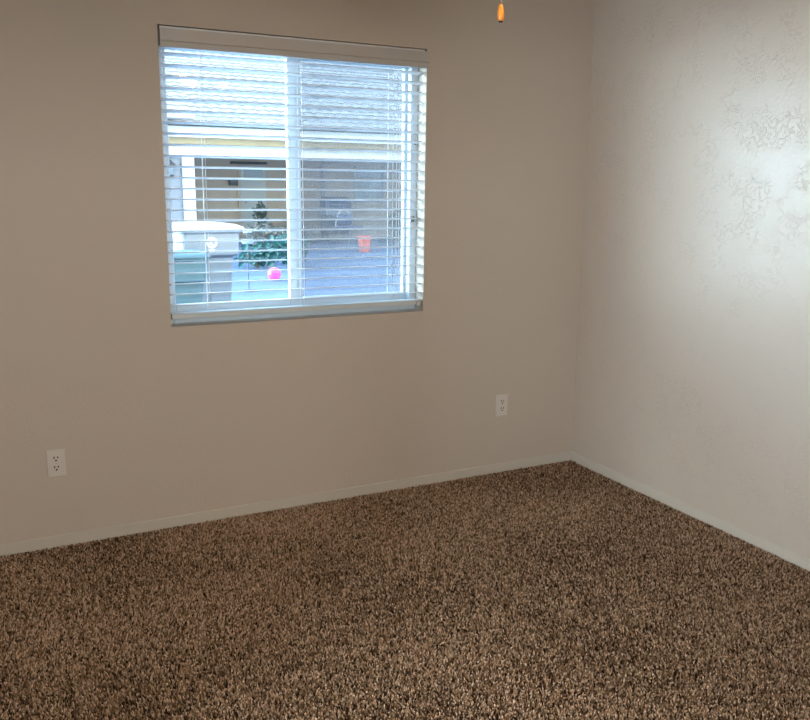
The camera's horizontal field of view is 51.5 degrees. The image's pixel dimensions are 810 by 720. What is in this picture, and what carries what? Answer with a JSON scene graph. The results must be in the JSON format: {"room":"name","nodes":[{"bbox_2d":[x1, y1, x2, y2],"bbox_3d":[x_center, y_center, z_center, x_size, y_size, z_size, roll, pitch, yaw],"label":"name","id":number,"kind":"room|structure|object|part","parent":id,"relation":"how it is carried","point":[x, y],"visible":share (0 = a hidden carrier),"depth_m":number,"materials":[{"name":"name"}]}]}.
{"room":"empty bedroom","nodes":[
{"label":"empty bedroom","id":0,"kind":"room"},
{"bbox_2d":[0,0,594,543],"bbox_3d":[-0.585,-0.517,3.688,3.600,2.660,0.150,-5,13,-26],"label":"wall","id":1,"kind":"structure","parent":0,"point":[152,417],"depth_m":3.67,"materials":[{"name":"beige paint"}]},
{"bbox_2d":[46,448,65,477],"bbox_3d":[-1.401,0.414,3.373,0.070,0.114,0.009,-5,13,-26],"label":"wall outlet","id":2,"kind":"object","parent":1,"relation":"attached to","point":[55,459],"visible":1,"depth_m":3.37,"materials":[{"name":"beige plastic"}]},
{"bbox_2d":[51,455,59,461],"bbox_3d":[-1.400,0.396,3.368,0.034,0.027,0.004,-5,13,-26],"label":"receptacle","id":3,"kind":"object","parent":2,"relation":"attached to","point":[54,458],"depth_m":3.37,"materials":[{"name":"white plastic"}]},
{"bbox_2d":[52,464,60,471],"bbox_3d":[-1.400,0.434,3.376,0.034,0.027,0.004,-5,13,-26],"label":"receptacle","id":4,"kind":"object","parent":2,"relation":"attached to","point":[55,467],"depth_m":3.37,"materials":[{"name":"white plastic"}]},
{"bbox_2d":[0,451,570,556],"bbox_3d":[-0.563,0.666,3.862,3.300,0.061,0.007,-5,13,-26],"label":"baseboard","id":5,"kind":"structure","parent":1,"relation":"attached to","point":[30,545],"depth_m":3.82,"materials":[{"name":"beige paint"}]},
{"bbox_2d":[158,47,417,323],"bbox_3d":[-0.484,-0.786,3.722,1.183,1.186,0.082,-5,13,-26],"label":"window","id":6,"kind":"structure","parent":1,"relation":"in","point":[292,254],"depth_m":3.77,"materials":[{"name":"grey plastic"}]},
{"bbox_3d":[-0.734,-0.761,3.591,0.558,1.106,0.026,-5,13,-26],"label":"sash","id":7,"kind":"part","parent":6,"relation":"part of","materials":[{"name":"grey plastic"}]},
{"bbox_2d":[157,25,428,319],"bbox_3d":[-0.444,-0.783,3.654,1.183,1.157,0.082,-5,13,-26],"label":"window blind","id":8,"kind":"object","parent":6,"relation":"attached to","point":[201,40],"visible":0.95,"depth_m":3.59,"materials":[{"name":"beige plastic"}]},
{"bbox_3d":[-0.828,-0.728,3.472,0.002,1.065,0.054,-5,13,-26],"label":"ladder cord","id":9,"kind":"part","parent":8,"relation":"part of","materials":[{"name":"white fabric"}]},
{"bbox_3d":[-0.446,-1.315,3.548,1.169,0.072,0.066,-5,13,-26],"label":"head rail","id":10,"kind":"part","parent":8,"relation":"part of","materials":[{"name":"white"}]},
{"bbox_3d":[-0.458,-0.232,3.770,1.165,0.024,0.050,-5,13,-26],"label":"rail","id":11,"kind":"part","parent":8,"relation":"part of","materials":[{"name":"grey plastic"}]},
{"bbox_3d":[-0.454,-0.763,3.659,0.002,1.065,0.054,-5,13,-26],"label":"ladder cord","id":12,"kind":"part","parent":8,"relation":"part of","materials":[{"name":"white fabric"}]},
{"bbox_3d":[-0.068,-0.799,3.851,0.002,1.065,0.054,-5,13,-26],"label":"ladder cord","id":13,"kind":"part","parent":8,"relation":"part of","materials":[{"name":"white fabric"}]},
{"bbox_3d":[-0.039,-0.799,3.832,0.002,1.045,0.003,-5,13,-26],"label":"lift cord","id":14,"kind":"part","parent":8,"relation":"part of","materials":[{"name":"white fabric"}]},
{"bbox_3d":[-0.027,-0.801,3.838,0.002,1.045,0.003,-5,13,-26],"label":"lift cord","id":15,"kind":"part","parent":8,"relation":"part of","materials":[{"name":"white fabric"}]},
{"bbox_3d":[-0.250,-0.813,3.863,0.563,1.106,0.025,-5,13,-26],"label":"sash","id":16,"kind":"part","parent":6,"relation":"part of","materials":[{"name":"grey plastic"}]},
{"bbox_2d":[495,394,507,416],"bbox_3d":[0.498,0.232,4.319,0.070,0.114,0.009,-5,13,-26],"label":"wall outlet","id":17,"kind":"object","parent":1,"relation":"attached to","point":[502,399],"visible":1,"depth_m":4.32,"materials":[{"name":"beige plastic"}]},
{"bbox_2d":[1,476,809,719],"bbox_3d":[0.305,1.106,2.203,3.600,0.106,4.150,-5,13,-26],"label":"floor","id":18,"kind":"structure","parent":0,"point":[542,476],"depth_m":2.65,"materials":[{"name":"brown carpet"}]},
{"bbox_2d":[0,459,809,719],"bbox_3d":[0.308,1.043,2.187,3.284,0.023,3.842,-5,13,-26],"label":"carpet","id":19,"kind":"structure","parent":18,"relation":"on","point":[538,511],"depth_m":2.91,"materials":[{"name":"brown carpet"}]},
{"bbox_2d":[571,0,809,557],"bbox_3d":[1.891,-0.274,2.645,0.150,2.660,4.000,-5,13,-26],"label":"wall","id":20,"kind":"structure","parent":0,"point":[692,370],"depth_m":3.65,"materials":[{"name":"beige paint"}]},
{"bbox_2d":[570,452,809,571],"bbox_3d":[1.776,0.888,2.915,0.007,0.061,3.843,-5,13,-26],"label":"baseboard","id":21,"kind":"structure","parent":20,"relation":"attached to","point":[788,555],"depth_m":3.78,"materials":[{"name":"beige paint"}]},
{"bbox_3d":[0.332,-1.398,1.682,3.600,0.100,4.150,-5,13,-26],"label":"ceiling","id":22,"kind":"structure","parent":0,"visible":0},
{"bbox_2d":[497,0,503,22],"bbox_3d":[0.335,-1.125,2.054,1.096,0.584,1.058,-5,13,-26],"label":"pull chain","id":23,"kind":"object","parent":22,"relation":"hanging from","point":[500,15],"visible":1,"depth_m":2.06,"materials":[{"name":"orange wood"}]},
{"label":"outside","id":24,"kind":"structure","parent":0,"visible":0},
{"bbox_2d":[231,237,400,300],"bbox_3d":[-3.246,-2.775,21.316,36.000,0.200,33.850,-5,13,-26],"label":"ground","id":25,"kind":"structure","parent":24,"point":[331,253],"depth_m":15.08,"materials":[{"name":"grey concrete"}]},
{"bbox_2d":[174,249,210,303],"bbox_3d":[-2.245,-0.617,8.269,0.599,0.912,0.769,-4,13,-21],"label":"bin","id":26,"kind":"object","parent":25,"relation":"on","point":[178,257],"visible":0.26,"depth_m":7.96,"materials":[{"name":"teal plastic"}]},
{"bbox_3d":[-2.226,-1.030,8.145,0.599,0.050,0.689,-4,13,-21],"label":"lid","id":27,"kind":"part","parent":26,"relation":"part of","materials":[{"name":"plastic"}]},
{"bbox_2d":[172,222,243,302],"bbox_3d":[-2.276,-0.944,9.282,0.730,1.140,0.938,-7,14,-33],"label":"bin","id":28,"kind":"object","parent":25,"relation":"on","point":[177,226],"visible":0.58,"depth_m":8.96,"materials":[{"name":"plastic"}]},
{"bbox_3d":[-2.243,-1.463,9.133,0.730,0.063,0.840,-7,14,-33],"label":"lid","id":29,"kind":"part","parent":28,"relation":"part of","materials":[{"name":"grey plastic"}]},
{"bbox_2d":[240,229,256,291],"bbox_3d":[-2.308,-1.467,12.366,0.260,0.907,0.260,-5,13,-26],"label":"plant stand","id":30,"kind":"object","parent":25,"relation":"on","point":[247,232],"visible":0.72,"depth_m":12.32,"materials":[{"name":"grey metal"}]},
{"bbox_2d":[233,241,281,267],"bbox_3d":[-2.767,-1.946,15.785,1.027,0.604,0.890,-5,13,-26],"label":"shrub","id":31,"kind":"object","parent":25,"relation":"on","point":[256,255],"visible":0.85,"depth_m":15.70,"materials":[{"name":"teal plant"}]},
{"bbox_2d":[252,201,267,239],"bbox_3d":[-3.974,-3.829,23.123,0.485,1.112,0.480,-5,13,-26],"label":"potted plant","id":32,"kind":"object","parent":25,"relation":"on","point":[259,214],"visible":0.55,"depth_m":23.07,"materials":[{"name":"green plant"}]},
{"bbox_2d":[246,221,285,248],"bbox_3d":[-3.301,-2.941,20.020,1.013,0.733,0.743,-5,13,-26],"label":"shrub","id":33,"kind":"object","parent":25,"relation":"on","point":[261,235],"visible":0.63,"depth_m":19.87,"materials":[{"name":"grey plant"}]},
{"bbox_2d":[268,267,280,279],"bbox_3d":[-2.144,-1.410,13.781,0.220,0.222,0.220,-5,13,-26],"label":"ball","id":34,"kind":"object","parent":25,"relation":"on","point":[271,274],"visible":0.69,"depth_m":13.70,"materials":[{"name":"pink plastic"}]},
{"bbox_2d":[164,49,402,239],"bbox_3d":[-4.790,-6.653,23.916,20.600,6.300,9.671,-5,13,-26],"label":"neighboring house","id":35,"kind":"structure","parent":25,"relation":"on","point":[182,139],"depth_m":23.29,"materials":[{"name":"paint"}]},
{"bbox_2d":[169,159,175,175],"bbox_3d":[-5.452,-4.471,19.578,0.240,0.402,0.253,-5,13,-26],"label":"wall lantern","id":36,"kind":"object","parent":35,"relation":"attached to","point":[172,170],"visible":0.61,"depth_m":19.52,"materials":[{"name":"grey metal"}]},
{"bbox_3d":[-5.442,-4.429,19.566,0.180,0.225,0.156,-5,13,-26],"label":"lamp glass","id":37,"kind":"part","parent":36,"relation":"part of","materials":[{"name":"grey glass"}]},
{"bbox_2d":[228,180,237,185],"bbox_3d":[-4.771,-4.949,23.341,0.240,0.200,0.124,-5,13,-26],"label":"box","id":38,"kind":"object","parent":35,"relation":"attached to","point":[231,182],"visible":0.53,"depth_m":23.30,"materials":[{"name":"grey metal"}]},
{"bbox_3d":[-4.633,-4.465,23.548,0.070,2.010,0.070,-5,13,-26],"label":"door trim","id":39,"kind":"part","parent":35,"relation":"part of","materials":[{"name":"paint"}]},
{"bbox_3d":[-4.271,-5.248,23.575,0.550,0.300,0.020,-5,13,-26],"label":"pane","id":40,"kind":"part","parent":35,"relation":"part of","materials":[{"name":"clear glass"}]},
{"bbox_3d":[-4.281,-4.485,23.738,0.730,1.980,0.050,-5,13,-26],"label":"door","id":41,"kind":"part","parent":35,"relation":"part of","materials":[{"name":"grey"}]},
{"bbox_2d":[268,231,309,264],"bbox_3d":[-2.290,-2.210,16.538,0.891,0.683,0.786,-5,13,-26],"label":"shrub","id":42,"kind":"object","parent":25,"relation":"on","point":[278,244],"visible":0.28,"depth_m":16.50,"materials":[{"name":"teal plant"}]},
{"bbox_2d":[279,223,318,246],"bbox_3d":[-2.567,-3.059,20.560,1.056,0.702,0.838,-5,13,-26],"label":"shrub","id":43,"kind":"object","parent":25,"relation":"on","point":[306,232],"visible":0.22,"depth_m":20.51,"materials":[{"name":"grey plant"}]},
{"bbox_2d":[309,197,361,240],"bbox_3d":[-1.953,-3.999,23.780,1.440,1.219,0.582,-5,13,-26],"label":"barbecue grill","id":44,"kind":"object","parent":25,"relation":"on","point":[325,224],"visible":0.73,"depth_m":23.57,"materials":[{"name":"silver metal"}]},
{"bbox_2d":[320,197,350,207],"bbox_3d":[-1.962,-4.447,23.715,0.760,0.314,0.519,-5,13,-26],"label":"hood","id":45,"kind":"object","parent":44,"relation":"attached to","point":[323,204],"depth_m":23.53,"materials":[{"name":"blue metal"}]},
{"bbox_2d":[335,210,363,243],"bbox_3d":[-1.480,-3.605,22.670,0.608,0.916,0.560,-11,16,-43],"label":"patio chair","id":46,"kind":"object","parent":25,"relation":"on","point":[340,216],"visible":0.78,"depth_m":22.69,"materials":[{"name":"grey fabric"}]},
{"bbox_3d":[-1.628,-3.819,22.784,0.480,0.280,0.060,-11,16,-43],"label":"backrest","id":47,"kind":"part","parent":46,"relation":"part of","materials":[{"name":"blue fabric"}]},
{"bbox_3d":[-1.470,-3.583,22.665,0.520,0.070,0.500,-11,16,-43],"label":"seat","id":48,"kind":"part","parent":46,"relation":"part of","materials":[{"name":"blue fabric"}]},
{"bbox_2d":[357,232,371,251],"bbox_3d":[-0.966,-2.810,19.996,0.344,0.456,0.340,-5,13,-26],"label":"bucket","id":49,"kind":"object","parent":25,"relation":"on","point":[362,242],"visible":1,"depth_m":19.89,"materials":[{"name":"red plastic"}]},
{"bbox_2d":[388,208,400,241],"bbox_3d":[-0.014,-3.509,21.928,0.943,1.110,0.885,-1,12,-7],"label":"shrub","id":50,"kind":"object","parent":25,"relation":"on","point":[395,211],"visible":0.26,"depth_m":21.87,"materials":[{"name":"green plant"}]}
]}

